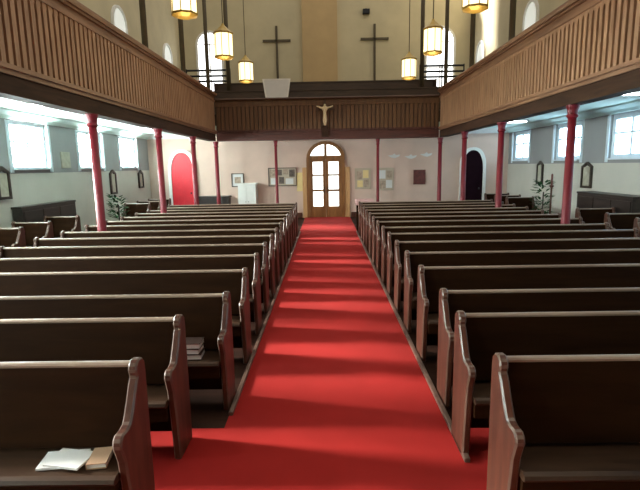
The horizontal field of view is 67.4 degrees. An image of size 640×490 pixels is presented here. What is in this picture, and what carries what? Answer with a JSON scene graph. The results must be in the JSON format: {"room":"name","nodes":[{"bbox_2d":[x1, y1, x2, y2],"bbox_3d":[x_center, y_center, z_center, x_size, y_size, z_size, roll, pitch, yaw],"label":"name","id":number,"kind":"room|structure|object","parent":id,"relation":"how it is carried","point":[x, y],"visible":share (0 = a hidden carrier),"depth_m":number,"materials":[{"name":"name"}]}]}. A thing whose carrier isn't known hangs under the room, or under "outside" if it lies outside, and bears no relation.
{"room":"church","nodes":[
{"label":"church","id":0,"kind":"room"},
{"bbox_2d":[0,0,180,231],"bbox_3d":[-6.999,-7.726,9.190,0.300,16.500,27.500,-1,9,1],"label":"wall","id":1,"kind":"structure","parent":0,"point":[27,188],"depth_m":14.15,"materials":[{"name":"paint"}]},
{"bbox_2d":[0,166,12,199],"bbox_3d":[-6.708,-1.312,10.162,0.060,0.700,0.420,-1,9,1],"label":"relief","id":2,"kind":"object","parent":1,"relation":"attached to","point":[5,181],"visible":1,"depth_m":10.23,"materials":[{"name":"paint"}]},
{"bbox_2d":[4,119,53,172],"bbox_3d":[-6.785,-2.263,11.172,0.230,1.130,1.640,-1,9,1],"label":"window","id":3,"kind":"structure","parent":1,"relation":"in","point":[24,142],"depth_m":11.19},
{"bbox_2d":[0,107,151,138],"bbox_3d":[-6.659,-2.339,7.464,0.260,0.180,22.350,-1,9,1],"label":"trim","id":4,"kind":"structure","parent":1,"relation":"attached to","point":[7,113],"depth_m":12.14,"materials":[{"name":"paint"}]},
{"bbox_2d":[75,130,105,170],"bbox_3d":[-6.754,-2.739,14.063,0.230,1.130,1.640,-1,9,1],"label":"window","id":5,"kind":"structure","parent":1,"relation":"in","point":[85,134],"depth_m":14.00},
{"bbox_2d":[111,5,127,33],"bbox_3d":[-6.711,-7.198,16.115,0.080,1.580,1.180,-1,9,1],"label":"window","id":6,"kind":"structure","parent":1,"relation":"in","point":[118,18],"depth_m":16.02,"materials":[{"name":"glass"}]},
{"bbox_2d":[117,136,138,169],"bbox_3d":[-6.726,-3.178,16.727,0.230,1.130,1.640,-1,9,1],"label":"window","id":7,"kind":"structure","parent":1,"relation":"in","point":[124,139],"depth_m":16.75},
{"bbox_2d":[0,97,216,134],"bbox_3d":[-5.501,-2.962,9.959,3.130,0.200,27.500,-1,9,1],"label":"ceiling","id":8,"kind":"structure","parent":0,"point":[6,103],"depth_m":11.36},
{"bbox_2d":[0,0,216,140],"bbox_3d":[-3.929,-2.842,6.719,0.375,1.680,21.000,-1,9,1],"label":"gallery balustrade","id":9,"kind":"object","parent":8,"relation":"attached to","point":[63,55],"visible":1,"depth_m":7.99,"materials":[{"name":"brown wood"}]},
{"bbox_2d":[139,0,147,46],"bbox_3d":[-4.098,-7.019,10.745,0.220,7.500,0.214,-1,9,1],"label":"post","id":10,"kind":"object","parent":8,"relation":"on","point":[142,7],"visible":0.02,"depth_m":11.01,"materials":[{"name":"brown wood"}]},
{"bbox_2d":[178,19,185,72],"bbox_3d":[-4.066,-7.515,13.754,0.220,7.500,0.214,-1,9,1],"label":"post","id":11,"kind":"object","parent":8,"relation":"on","point":[180,21],"visible":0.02,"depth_m":13.98,"materials":[{"name":"brown wood"}]},
{"bbox_2d":[202,0,209,88],"bbox_3d":[-4.034,-8.015,16.793,0.220,7.500,0.214,-1,9,1],"label":"post","id":12,"kind":"object","parent":8,"relation":"on","point":[203,1],"visible":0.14,"depth_m":16.90,"materials":[{"name":"brown metal"}]},
{"bbox_2d":[170,0,197,19],"bbox_3d":[-2.116,-6.782,6.760,0.404,6.740,0.404,3,10,23],"label":"pendant lantern","id":13,"kind":"object","parent":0,"point":[180,9],"visible":1,"depth_m":7.16,"materials":[{"name":"beige"}]},
{"bbox_2d":[213,0,233,60],"bbox_3d":[-2.086,-7.254,9.621,0.404,6.740,0.404,3,10,23],"label":"pendant lantern","id":14,"kind":"object","parent":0,"point":[223,37],"visible":1,"depth_m":9.98,"materials":[{"name":"beige"}]},
{"bbox_2d":[238,1,253,83],"bbox_3d":[-2.055,-7.725,12.482,0.404,6.740,0.404,3,10,23],"label":"pendant lantern","id":15,"kind":"object","parent":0,"point":[245,65],"visible":1,"depth_m":12.84,"materials":[{"name":"beige"}]},
{"bbox_2d":[189,217,452,427],"bbox_3d":[0.215,0.783,7.906,14.500,0.120,22.950,-1,9,1],"label":"floor","id":16,"kind":"structure","parent":0,"point":[207,408],"depth_m":4.40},
{"bbox_2d":[0,227,25,246],"bbox_3d":[-6.001,0.158,8.993,0.800,0.973,0.390,-1,9,1],"label":"pew","id":17,"kind":"object","parent":16,"relation":"on","point":[9,237],"visible":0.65,"depth_m":9.04,"materials":[{"name":"brown wood"}]},
{"bbox_2d":[11,221,53,246],"bbox_3d":[-5.991,0.004,9.931,0.800,0.973,0.390,-1,9,1],"label":"pew","id":18,"kind":"object","parent":16,"relation":"on","point":[32,230],"visible":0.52,"depth_m":9.98,"materials":[{"name":"brown wood"}]},
{"bbox_2d":[11,200,75,221],"bbox_3d":[-6.548,-0.397,11.634,0.275,1.230,2.310,-1,9,1],"label":"cabinet","id":19,"kind":"object","parent":16,"relation":"on","point":[35,212],"visible":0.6,"depth_m":11.18,"materials":[{"name":"brown wood"}]},
{"bbox_2d":[43,215,80,237],"bbox_3d":[-5.979,-0.183,11.065,0.800,0.973,0.390,-1,9,1],"label":"pew","id":20,"kind":"object","parent":16,"relation":"on","point":[60,223],"visible":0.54,"depth_m":11.12,"materials":[{"name":"brown wood"}]},
{"bbox_2d":[85,113,106,230],"bbox_3d":[-3.873,-0.782,8.426,0.230,2.940,0.230,-1,9,1],"label":"column","id":21,"kind":"structure","parent":16,"relation":"on","point":[91,118],"depth_m":8.29,"materials":[{"name":"red paint"}]},
{"bbox_2d":[0,291,235,410],"bbox_3d":[-2.634,0.917,4.025,3.750,0.973,0.390,-1,9,1],"label":"pew","id":22,"kind":"object","parent":16,"relation":"on","point":[208,316],"visible":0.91,"depth_m":4.06,"materials":[{"name":"brown wood"}]},
{"bbox_2d":[187,347,204,359],"bbox_3d":[-1.035,0.895,3.949,0.150,0.045,0.160,-1,9,-2],"label":"book","id":23,"kind":"object","parent":22,"relation":"on","point":[200,356],"visible":0.38,"depth_m":3.88,"materials":[{"name":"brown paper"}]},
{"bbox_2d":[187,345,203,354],"bbox_3d":[-1.048,0.850,3.942,0.150,0.045,0.160,0,9,4],"label":"book","id":24,"kind":"object","parent":23,"relation":"on","point":[189,351],"visible":0.36,"depth_m":3.87,"materials":[{"name":"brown paper"}]},
{"bbox_2d":[186,337,203,348],"bbox_3d":[-1.040,0.804,3.934,0.150,0.045,0.160,-1,9,0],"label":"book","id":25,"kind":"object","parent":24,"relation":"on","point":[191,342],"visible":0.68,"depth_m":3.90,"materials":[{"name":"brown paper"}]},
{"bbox_2d":[106,193,129,220],"bbox_3d":[-5.066,-0.595,12.074,0.621,1.427,0.663,5,11,33],"label":"potted plant","id":26,"kind":"object","parent":16,"relation":"on","point":[117,216],"visible":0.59,"depth_m":11.98,"materials":[{"name":"green plant"}]},
{"bbox_2d":[0,267,251,363],"bbox_3d":[-2.624,0.761,4.973,3.750,0.973,0.390,-1,9,1],"label":"pew","id":27,"kind":"object","parent":16,"relation":"on","point":[235,281],"visible":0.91,"depth_m":5.01,"materials":[{"name":"brown wood"}]},
{"bbox_2d":[0,253,261,334],"bbox_3d":[-2.615,0.622,5.821,3.750,0.973,0.390,-1,9,1],"label":"pew","id":28,"kind":"object","parent":16,"relation":"on","point":[251,261],"visible":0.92,"depth_m":5.86,"materials":[{"name":"brown wood"}]},
{"bbox_2d":[0,242,269,313],"bbox_3d":[-2.606,0.485,6.650,3.750,0.973,0.390,-1,9,1],"label":"pew","id":29,"kind":"object","parent":16,"relation":"on","point":[261,248],"visible":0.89,"depth_m":6.70,"materials":[{"name":"brown wood"}]},
{"bbox_2d":[121,202,150,216],"bbox_3d":[-5.669,-0.813,14.861,0.800,0.973,0.390,-1,9,1],"label":"pew","id":30,"kind":"object","parent":16,"relation":"on","point":[134,208],"visible":0.48,"depth_m":14.91,"materials":[{"name":"brown wood"}]},
{"bbox_2d":[33,234,275,297],"bbox_3d":[-2.597,0.350,7.469,3.750,0.973,0.390,-1,9,1],"label":"pew","id":31,"kind":"object","parent":16,"relation":"on","point":[236,239],"visible":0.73,"depth_m":7.51,"materials":[{"name":"brown wood"}]},
{"bbox_2d":[153,129,166,212],"bbox_3d":[-3.838,-1.319,11.682,0.230,2.940,0.230,-1,9,1],"label":"column","id":32,"kind":"structure","parent":16,"relation":"on","point":[158,132],"depth_m":11.55,"materials":[{"name":"red paint"}]},
{"bbox_2d":[60,227,279,284],"bbox_3d":[-2.589,0.225,8.229,3.750,0.973,0.390,-1,9,1],"label":"pew","id":33,"kind":"object","parent":16,"relation":"on","point":[219,232],"visible":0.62,"depth_m":8.27,"materials":[{"name":"brown wood"}]},
{"bbox_2d":[85,222,283,273],"bbox_3d":[-2.580,0.085,9.077,3.750,0.973,0.390,-1,9,1],"label":"pew","id":34,"kind":"object","parent":16,"relation":"on","point":[88,228],"visible":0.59,"depth_m":9.12,"materials":[{"name":"brown wood"}]},
{"bbox_2d":[189,136,198,204],"bbox_3d":[-3.806,-1.815,14.691,0.230,2.940,0.230,-1,9,1],"label":"column","id":35,"kind":"structure","parent":16,"relation":"on","point":[192,138],"depth_m":14.56,"materials":[{"name":"metal"}]},
{"bbox_2d":[106,217,286,264],"bbox_3d":[-2.572,-0.045,9.866,3.750,0.973,0.390,-1,9,1],"label":"pew","id":36,"kind":"object","parent":16,"relation":"on","point":[267,220],"visible":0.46,"depth_m":9.91,"materials":[{"name":"brown wood"}]},
{"bbox_2d":[120,213,289,257],"bbox_3d":[-2.564,-0.175,10.656,3.750,0.973,0.390,-1,9,1],"label":"pew","id":37,"kind":"object","parent":16,"relation":"on","point":[122,218],"visible":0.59,"depth_m":10.70,"materials":[{"name":"brown wood"}]},
{"bbox_2d":[135,210,291,251],"bbox_3d":[-2.555,-0.308,11.465,3.750,0.973,0.390,-1,9,1],"label":"pew","id":38,"kind":"object","parent":16,"relation":"on","point":[289,211],"visible":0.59,"depth_m":11.51,"materials":[{"name":"brown wood"}]},
{"bbox_2d":[199,195,231,204],"bbox_3d":[-4.080,-1.427,18.553,1.260,0.930,0.550,-1,9,1],"label":"chest","id":39,"kind":"object","parent":16,"relation":"on","point":[225,199],"visible":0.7,"depth_m":18.27,"materials":[{"name":"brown wood"}]},
{"bbox_2d":[213,142,220,203],"bbox_3d":[-3.774,-2.315,17.730,0.230,2.940,0.230,-1,9,1],"label":"column","id":40,"kind":"structure","parent":16,"relation":"on","point":[218,195],"depth_m":17.62,"materials":[{"name":"red paint"}]},
{"bbox_2d":[147,207,294,245],"bbox_3d":[-2.547,-0.439,12.254,3.750,0.973,0.390,-1,9,1],"label":"pew","id":41,"kind":"object","parent":16,"relation":"on","point":[292,208],"visible":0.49,"depth_m":12.30,"materials":[{"name":"brown wood"}]},
{"bbox_2d":[158,205,295,240],"bbox_3d":[-2.538,-0.569,13.043,3.750,0.973,0.390,-1,9,1],"label":"pew","id":42,"kind":"object","parent":16,"relation":"on","point":[293,206],"visible":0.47,"depth_m":13.09,"materials":[{"name":"brown wood"}]},
{"bbox_2d":[168,202,297,236],"bbox_3d":[-2.530,-0.707,13.882,3.750,0.973,0.390,-1,9,1],"label":"pew","id":43,"kind":"object","parent":16,"relation":"on","point":[272,204],"visible":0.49,"depth_m":13.92,"materials":[{"name":"brown wood"}]},
{"bbox_2d":[237,183,257,203],"bbox_3d":[-2.764,-1.681,18.513,0.740,1.400,0.540,-1,9,1],"label":"cabinet","id":44,"kind":"object","parent":16,"relation":"on","point":[247,192],"visible":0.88,"depth_m":18.22,"materials":[{"name":"white paint"}]},
{"bbox_2d":[150,217,488,489],"bbox_3d":[0.065,0.712,7.931,3.300,0.014,22.220,-1,9,1],"label":"carpet","id":45,"kind":"object","parent":16,"relation":"on","point":[335,395],"visible":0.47,"depth_m":3.95,"materials":[{"name":"carpet"}]},
{"bbox_2d":[0,357,154,489],"bbox_3d":[-2.844,1.141,2.585,3.750,0.973,0.390,-1,9,1],"label":"pew","id":46,"kind":"object","parent":45,"relation":"on","point":[46,406],"visible":1,"depth_m":2.62,"materials":[{"name":"brown wood"}]},
{"bbox_2d":[35,449,90,470],"bbox_3d":[-1.350,1.131,2.532,0.220,0.012,0.150,-2,9,-6],"label":"leaflet","id":47,"kind":"object","parent":46,"relation":"on","point":[49,455],"visible":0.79,"depth_m":2.51,"materials":[{"name":"white paper"}]},
{"bbox_2d":[42,448,92,470],"bbox_3d":[-1.310,1.120,2.514,0.200,0.012,0.150,1,10,11],"label":"leaflet","id":48,"kind":"object","parent":47,"relation":"on","point":[66,458],"visible":0.93,"depth_m":2.50,"materials":[{"name":"white paper"}]},
{"bbox_2d":[85,446,113,469],"bbox_3d":[-1.155,1.120,2.526,0.100,0.030,0.150,-2,9,-8],"label":"book","id":49,"kind":"object","parent":46,"relation":"on","point":[100,458],"visible":0.91,"depth_m":2.50,"materials":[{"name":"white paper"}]},
{"bbox_2d":[0,314,191,458],"bbox_3d":[-2.836,1.016,3.344,3.750,0.973,0.390,-1,9,1],"label":"pew","id":50,"kind":"object","parent":45,"relation":"on","point":[160,342],"visible":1,"depth_m":3.38,"materials":[{"name":"brown wood"}]},
{"bbox_2d":[229,231,300,415],"bbox_3d":[-0.665,0.480,9.259,0.037,0.032,10.900,-1,9,1],"label":"trim","id":51,"kind":"structure","parent":45,"relation":"on","point":[241,385],"depth_m":5.26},
{"bbox_2d":[356,231,469,461],"bbox_3d":[1.049,0.515,8.866,0.040,0.032,11.450,-1,9,1],"label":"trim","id":52,"kind":"structure","parent":45,"relation":"on","point":[465,456],"depth_m":4.75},
{"bbox_2d":[451,310,639,454],"bbox_3d":[2.888,0.928,3.269,3.850,0.973,0.390,-1,9,1],"label":"pew","id":53,"kind":"object","parent":45,"relation":"on","point":[477,336],"visible":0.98,"depth_m":3.33,"materials":[{"name":"brown wood"}]},
{"bbox_2d":[486,352,639,489],"bbox_3d":[2.880,1.053,2.510,3.850,0.973,0.390,-1,9,1],"label":"pew","id":54,"kind":"object","parent":45,"relation":"on","point":[557,422],"visible":1,"depth_m":2.58,"materials":[{"name":"brown wood"}]},
{"bbox_2d":[359,199,492,235],"bbox_3d":[3.049,-0.792,13.809,3.850,0.973,0.390,-1,9,1],"label":"pew","id":55,"kind":"object","parent":16,"relation":"on","point":[490,200],"visible":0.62,"depth_m":13.85,"materials":[{"name":"brown wood"}]},
{"bbox_2d":[361,201,503,239],"bbox_3d":[3.040,-0.654,12.970,3.850,0.973,0.390,-1,9,1],"label":"pew","id":56,"kind":"object","parent":16,"relation":"on","point":[477,203],"visible":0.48,"depth_m":13.01,"materials":[{"name":"brown wood"}]},
{"bbox_2d":[363,204,514,244],"bbox_3d":[3.032,-0.524,12.181,3.850,0.973,0.390,-1,9,1],"label":"pew","id":57,"kind":"object","parent":16,"relation":"on","point":[509,205],"visible":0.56,"depth_m":12.22,"materials":[{"name":"brown wood"}]},
{"bbox_2d":[437,137,442,200],"bbox_3d":[4.384,-2.440,17.623,0.230,2.940,0.230,-1,9,1],"label":"column","id":58,"kind":"structure","parent":16,"relation":"on","point":[440,139],"depth_m":17.51,"materials":[{"name":"red paint"}]},
{"bbox_2d":[366,206,528,249],"bbox_3d":[3.024,-0.394,11.392,3.850,0.973,0.390,-1,9,1],"label":"pew","id":59,"kind":"object","parent":16,"relation":"on","point":[526,207],"visible":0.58,"depth_m":11.43,"materials":[{"name":"brown wood"}]},
{"bbox_2d":[369,209,543,256],"bbox_3d":[3.015,-0.261,10.583,3.850,0.973,0.390,-1,9,1],"label":"pew","id":60,"kind":"object","parent":16,"relation":"on","point":[541,211],"visible":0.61,"depth_m":10.62,"materials":[{"name":"brown wood"}]},
{"bbox_2d":[460,131,467,199],"bbox_3d":[4.352,-1.939,14.584,0.230,2.940,0.230,-1,9,1],"label":"column","id":61,"kind":"structure","parent":16,"relation":"on","point":[464,133],"depth_m":14.45,"materials":[{"name":"metal"}]},
{"bbox_2d":[372,213,560,263],"bbox_3d":[3.007,-0.131,9.793,3.850,0.973,0.390,-1,9,1],"label":"pew","id":62,"kind":"object","parent":16,"relation":"on","point":[516,216],"visible":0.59,"depth_m":9.84,"materials":[{"name":"brown wood"}]},
{"bbox_2d":[376,217,582,272],"bbox_3d":[2.998,0.000,9.004,3.850,0.973,0.390,-1,9,1],"label":"pew","id":63,"kind":"object","parent":16,"relation":"on","point":[379,224],"visible":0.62,"depth_m":9.05,"materials":[{"name":"brown wood"}]},
{"bbox_2d":[381,222,609,283],"bbox_3d":[2.990,0.139,8.155,3.850,0.973,0.390,-1,9,1],"label":"pew","id":64,"kind":"object","parent":16,"relation":"on","point":[600,226],"visible":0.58,"depth_m":8.20,"materials":[{"name":"brown wood"}]},
{"bbox_2d":[495,122,506,207],"bbox_3d":[4.320,-1.444,11.575,0.230,2.940,0.230,-1,9,1],"label":"column","id":65,"kind":"structure","parent":16,"relation":"on","point":[501,130],"depth_m":11.44,"materials":[{"name":"red paint"}]},
{"bbox_2d":[387,228,638,295],"bbox_3d":[2.981,0.265,7.396,3.850,0.973,0.390,-1,9,1],"label":"pew","id":66,"kind":"object","parent":16,"relation":"on","point":[620,233],"visible":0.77,"depth_m":7.44,"materials":[{"name":"brown wood"}]},
{"bbox_2d":[394,238,639,311],"bbox_3d":[2.973,0.400,6.577,3.850,0.973,0.390,-1,9,1],"label":"pew","id":67,"kind":"object","parent":16,"relation":"on","point":[401,247],"visible":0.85,"depth_m":6.62,"materials":[{"name":"brown wood"}]},
{"bbox_2d":[505,196,536,209],"bbox_3d":[6.149,-0.994,14.706,0.840,0.973,0.390,-1,9,1],"label":"pew","id":68,"kind":"object","parent":16,"relation":"on","point":[518,201],"visible":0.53,"depth_m":14.76,"materials":[{"name":"brown wood"}]},
{"bbox_2d":[404,249,639,332],"bbox_3d":[2.964,0.536,5.748,3.850,0.973,0.390,-1,9,1],"label":"pew","id":69,"kind":"object","parent":16,"relation":"on","point":[412,260],"visible":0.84,"depth_m":5.80,"materials":[{"name":"brown wood"}]},
{"bbox_2d":[416,263,639,361],"bbox_3d":[2.955,0.676,4.900,3.850,0.973,0.390,-1,9,1],"label":"pew","id":70,"kind":"object","parent":16,"relation":"on","point":[431,279],"visible":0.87,"depth_m":4.96,"materials":[{"name":"brown wood"}]},
{"bbox_2d":[437,287,639,407],"bbox_3d":[2.945,0.832,3.952,3.850,0.973,0.390,-1,9,1],"label":"pew","id":71,"kind":"object","parent":16,"relation":"on","point":[564,299],"visible":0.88,"depth_m":4.01,"materials":[{"name":"brown wood"}]},
{"bbox_2d":[529,179,555,213],"bbox_3d":[5.327,-0.811,11.572,0.608,1.659,0.627,4,10,27],"label":"potted plant","id":72,"kind":"object","parent":16,"relation":"on","point":[540,184],"visible":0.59,"depth_m":11.52,"materials":[{"name":"green plant"}]},
{"bbox_2d":[561,104,579,223],"bbox_3d":[4.286,-0.907,8.319,0.230,2.940,0.230,-1,9,1],"label":"column","id":73,"kind":"structure","parent":16,"relation":"on","point":[572,110],"depth_m":8.19,"materials":[{"name":"red paint"}]},
{"bbox_2d":[575,207,614,223],"bbox_3d":[6.237,-0.354,10.807,0.840,0.973,0.390,-1,9,1],"label":"pew","id":74,"kind":"object","parent":16,"relation":"on","point":[589,215],"visible":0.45,"depth_m":10.86,"materials":[{"name":"brown wood"}]},
{"bbox_2d":[576,191,639,212],"bbox_3d":[6.935,-0.615,11.532,0.475,1.230,2.360,-1,9,1],"label":"cabinet","id":75,"kind":"object","parent":16,"relation":"on","point":[623,203],"visible":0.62,"depth_m":11.16,"materials":[{"name":"brown wood"}]},
{"bbox_2d":[604,212,639,229],"bbox_3d":[6.225,-0.167,9.672,0.840,0.973,0.390,-1,9,1],"label":"pew","id":76,"kind":"object","parent":16,"relation":"on","point":[616,221],"visible":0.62,"depth_m":9.72,"materials":[{"name":"brown wood"}]},
{"bbox_2d":[178,0,470,82],"bbox_3d":[0.263,-9.009,22.990,14.500,7.700,0.300,-1,9,1],"label":"wall","id":77,"kind":"structure","parent":0,"point":[390,17],"depth_m":22.68,"materials":[{"name":"paint"}]},
{"bbox_2d":[195,30,224,90],"bbox_3d":[-5.234,-8.695,22.897,1.300,2.900,0.100,-1,9,1],"label":"window","id":78,"kind":"structure","parent":77,"relation":"in","point":[214,63],"depth_m":22.88,"materials":[{"name":"glass"}]},
{"bbox_2d":[301,0,337,81],"bbox_3d":[-0.014,-9.801,22.599,1.640,6.000,0.220,-1,9,1],"label":"wall pier","id":79,"kind":"object","parent":77,"relation":"attached to","point":[319,17],"visible":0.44,"depth_m":22.52,"materials":[{"name":"paint"}]},
{"bbox_2d":[361,24,388,79],"bbox_3d":[2.589,-9.122,22.754,1.320,2.560,0.080,-1,9,1],"label":"wall cross","id":80,"kind":"object","parent":77,"relation":"attached to","point":[374,38],"visible":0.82,"depth_m":22.65,"materials":[{"name":"wood"}]},
{"bbox_2d":[424,25,455,86],"bbox_3d":[5.688,-8.862,22.754,1.450,2.900,0.100,-1,9,1],"label":"window","id":81,"kind":"structure","parent":77,"relation":"in","point":[439,59],"depth_m":22.78,"materials":[{"name":"glass"}]},
{"bbox_2d":[147,131,508,216],"bbox_3d":[0.305,-2.721,18.806,14.500,3.250,0.300,-1,9,1],"label":"wall","id":82,"kind":"structure","parent":0,"point":[253,159],"depth_m":18.58,"materials":[{"name":"paint"}]},
{"bbox_2d":[168,150,193,204],"bbox_3d":[-5.332,-2.334,18.719,1.100,2.710,0.114,-1,9,1],"label":"door","id":83,"kind":"structure","parent":82,"relation":"in","point":[180,176],"depth_m":18.68,"materials":[{"name":"red paint"}]},
{"bbox_2d":[268,167,296,185],"bbox_3d":[-1.456,-2.646,18.661,1.100,0.710,0.044,-1,9,1],"label":"notice board","id":84,"kind":"object","parent":82,"relation":"attached to","point":[286,176],"visible":0.89,"depth_m":18.65,"materials":[{"name":"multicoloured paper"}]},
{"bbox_2d":[302,141,349,217],"bbox_3d":[0.240,-2.532,18.619,1.830,2.940,0.132,-1,9,1],"label":"door","id":85,"kind":"structure","parent":82,"relation":"in","point":[333,192],"depth_m":18.62,"materials":[{"name":"brown wood"}]},
{"bbox_2d":[355,168,370,188],"bbox_3d":[1.665,-2.580,18.639,0.620,0.800,0.044,-1,9,1],"label":"notice board","id":86,"kind":"object","parent":82,"relation":"attached to","point":[362,175],"visible":1,"depth_m":18.63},
{"bbox_2d":[379,168,393,189],"bbox_3d":[2.540,-2.559,18.633,0.630,0.870,0.044,-1,9,1],"label":"notice board","id":87,"kind":"object","parent":82,"relation":"attached to","point":[386,175],"visible":0.83,"depth_m":18.62,"materials":[{"name":"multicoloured paper"}]},
{"bbox_2d":[458,147,485,199],"bbox_3d":[5.897,-2.457,18.581,1.000,2.610,0.114,-1,9,1],"label":"door","id":88,"kind":"structure","parent":82,"relation":"in","point":[475,157],"depth_m":18.53,"materials":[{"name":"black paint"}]},
{"bbox_2d":[401,0,416,79],"bbox_3d":[2.344,-7.793,12.425,0.404,6.740,0.404,3,10,23],"label":"pendant lantern","id":89,"kind":"object","parent":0,"point":[409,62],"visible":1,"depth_m":12.78,"materials":[{"name":"beige"}]},
{"bbox_2d":[423,0,443,55],"bbox_3d":[2.314,-7.321,9.563,0.404,6.740,0.404,3,10,23],"label":"pendant lantern","id":90,"kind":"object","parent":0,"point":[433,32],"visible":1,"depth_m":9.93,"materials":[{"name":"beige"}]},
{"bbox_2d":[444,0,449,84],"bbox_3d":[4.425,-8.145,16.683,0.220,7.500,0.214,-1,9,1],"label":"post","id":91,"kind":"object","parent":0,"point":[447,1],"visible":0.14,"depth_m":16.80,"materials":[{"name":"brown metal"}]},
{"bbox_2d":[462,0,488,13],"bbox_3d":[2.283,-6.850,6.702,0.404,6.740,0.404,3,10,23],"label":"pendant lantern","id":92,"kind":"object","parent":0,"point":[468,6],"visible":1,"depth_m":7.13,"materials":[{"name":"beige"}]},
{"bbox_2d":[439,95,639,130],"bbox_3d":[5.867,-3.136,9.810,3.130,0.200,27.500,-1,9,1],"label":"ceiling","id":93,"kind":"structure","parent":0,"point":[620,99],"depth_m":11.76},
{"bbox_2d":[469,13,475,66],"bbox_3d":[4.393,-7.644,13.644,0.220,7.500,0.214,-1,9,1],"label":"post","id":94,"kind":"object","parent":93,"relation":"on","point":[473,16],"visible":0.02,"depth_m":13.88,"materials":[{"name":"brown wood"}]},
{"bbox_2d":[508,0,516,40],"bbox_3d":[4.361,-7.148,10.634,0.220,7.500,0.214,-1,9,1],"label":"post","id":95,"kind":"object","parent":93,"relation":"on","point":[512,16],"visible":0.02,"depth_m":10.91,"materials":[{"name":"brown wood"}]},
{"bbox_2d":[437,0,639,136],"bbox_3d":[4.215,-2.966,6.612,0.375,1.680,21.000,-1,9,1],"label":"gallery balustrade","id":96,"kind":"object","parent":93,"relation":"attached to","point":[582,52],"visible":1,"depth_m":8.49,"materials":[{"name":"brown wood"}]},
{"bbox_2d":[474,0,639,217],"bbox_3d":[7.245,-5.230,9.450,0.300,11.000,27.500,-1,9,1],"label":"wall","id":97,"kind":"structure","parent":0,"point":[622,178],"depth_m":15.05,"materials":[{"name":"paint"}]},
{"bbox_2d":[511,130,530,162],"bbox_3d":[7.269,-3.520,17.258,0.230,1.110,1.650,-1,9,1],"label":"window","id":98,"kind":"structure","parent":97,"relation":"in","point":[522,139],"depth_m":17.34,"materials":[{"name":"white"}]},
{"bbox_2d":[522,0,538,30],"bbox_3d":[7.110,-7.458,16.230,0.080,1.580,1.180,-1,9,1],"label":"window","id":99,"kind":"structure","parent":97,"relation":"in","point":[531,13],"depth_m":16.19,"materials":[{"name":"glass"}]},
{"bbox_2d":[551,119,584,162],"bbox_3d":[7.234,-2.974,13.947,0.230,1.150,1.760,-1,9,1],"label":"window","id":100,"kind":"structure","parent":97,"relation":"in","point":[562,128],"depth_m":14.28,"materials":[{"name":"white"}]},
{"bbox_2d":[505,99,639,132],"bbox_3d":[6.978,-2.547,7.285,0.260,0.180,22.350,-1,9,1],"label":"trim","id":101,"kind":"structure","parent":97,"relation":"attached to","point":[633,105],"depth_m":12.62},
{"bbox_2d":[580,162,593,187],"bbox_3d":[7.161,-1.882,12.892,0.060,0.700,0.500,-1,9,1],"label":"relief","id":102,"kind":"object","parent":97,"relation":"attached to","point":[586,178],"visible":1,"depth_m":12.89,"materials":[{"name":"paint"}]},
{"bbox_2d":[604,110,639,161],"bbox_3d":[7.204,-2.508,11.116,0.230,1.150,1.760,-1,9,1],"label":"window","id":103,"kind":"structure","parent":97,"relation":"in","point":[625,144],"depth_m":11.44,"materials":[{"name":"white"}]},
{"bbox_3d":[0.277,-4.988,19.345,13.800,0.550,1.200,-1,9,1],"label":"floor","id":104,"kind":"structure","parent":0,"visible":0},
{"bbox_2d":[214,87,439,98],"bbox_3d":[0.213,-5.745,19.175,9.300,1.000,0.510,-1,9,1],"label":"bench","id":105,"kind":"object","parent":104,"relation":"on","point":[396,90],"visible":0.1,"depth_m":19.30,"materials":[{"name":"wood"}]},
{"bbox_3d":[0.294,-4.758,20.406,8.240,0.250,6.180,-1,9,1],"label":"ceiling","id":106,"kind":"structure","parent":0,"visible":0},
{"bbox_2d":[214,94,439,141],"bbox_3d":[0.256,-4.551,17.258,7.996,1.475,0.380,-1,9,1],"label":"gallery balustrade","id":107,"kind":"object","parent":106,"relation":"attached to","point":[380,116],"visible":0.99,"depth_m":17.18,"materials":[{"name":"brown wood"}]},
{"bbox_2d":[262,78,289,97],"bbox_3d":[-1.542,-5.569,17.061,1.000,0.660,0.095,-1,9,1],"label":"board","id":108,"kind":"object","parent":107,"relation":"on","point":[273,88],"visible":1,"depth_m":17.04,"materials":[{"name":"white paper"}]},
{"bbox_2d":[316,100,333,136],"bbox_3d":[0.174,-4.488,17.026,0.619,1.260,0.165,-1,9,1],"label":"crucifix","id":109,"kind":"object","parent":107,"relation":"attached to","point":[325,133],"visible":1,"depth_m":16.99,"materials":[{"name":"brown wood"}]},
{"bbox_3d":[0.297,-5.621,21.647,13.800,1.050,3.450,-1,9,1],"label":"floor","id":110,"kind":"structure","parent":0,"visible":0},
{"bbox_2d":[186,69,230,82],"bbox_3d":[-4.879,-6.848,21.120,1.960,1.720,0.088,-1,9,1],"label":"guard rail","id":111,"kind":"object","parent":110,"relation":"on","point":[198,70],"visible":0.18,"depth_m":21.00,"materials":[{"name":"black metal"}]},
{"bbox_2d":[223,0,230,90],"bbox_3d":[-3.837,-9.276,19.503,0.240,7.000,0.234,-1,9,1],"label":"post","id":112,"kind":"object","parent":110,"relation":"on","point":[225,15],"visible":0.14,"depth_m":19.72,"materials":[{"name":"brown wood"}]},
{"bbox_2d":[214,79,436,90],"bbox_3d":[0.217,-6.441,20.327,9.300,1.000,0.510,-1,9,1],"label":"bench","id":113,"kind":"object","parent":110,"relation":"on","point":[427,82],"visible":0.41,"depth_m":20.45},
{"bbox_2d":[420,0,424,86],"bbox_3d":[4.161,-9.398,19.398,0.240,7.000,0.234,-1,9,1],"label":"post","id":114,"kind":"object","parent":110,"relation":"on","point":[422,1],"visible":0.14,"depth_m":19.56,"materials":[{"name":"brown wood"}]},
{"bbox_2d":[419,64,464,86],"bbox_3d":[5.319,-7.004,20.986,1.960,1.720,0.088,-1,9,1],"label":"guard rail","id":115,"kind":"object","parent":110,"relation":"on","point":[441,71],"visible":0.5,"depth_m":20.86,"materials":[{"name":"black metal"}]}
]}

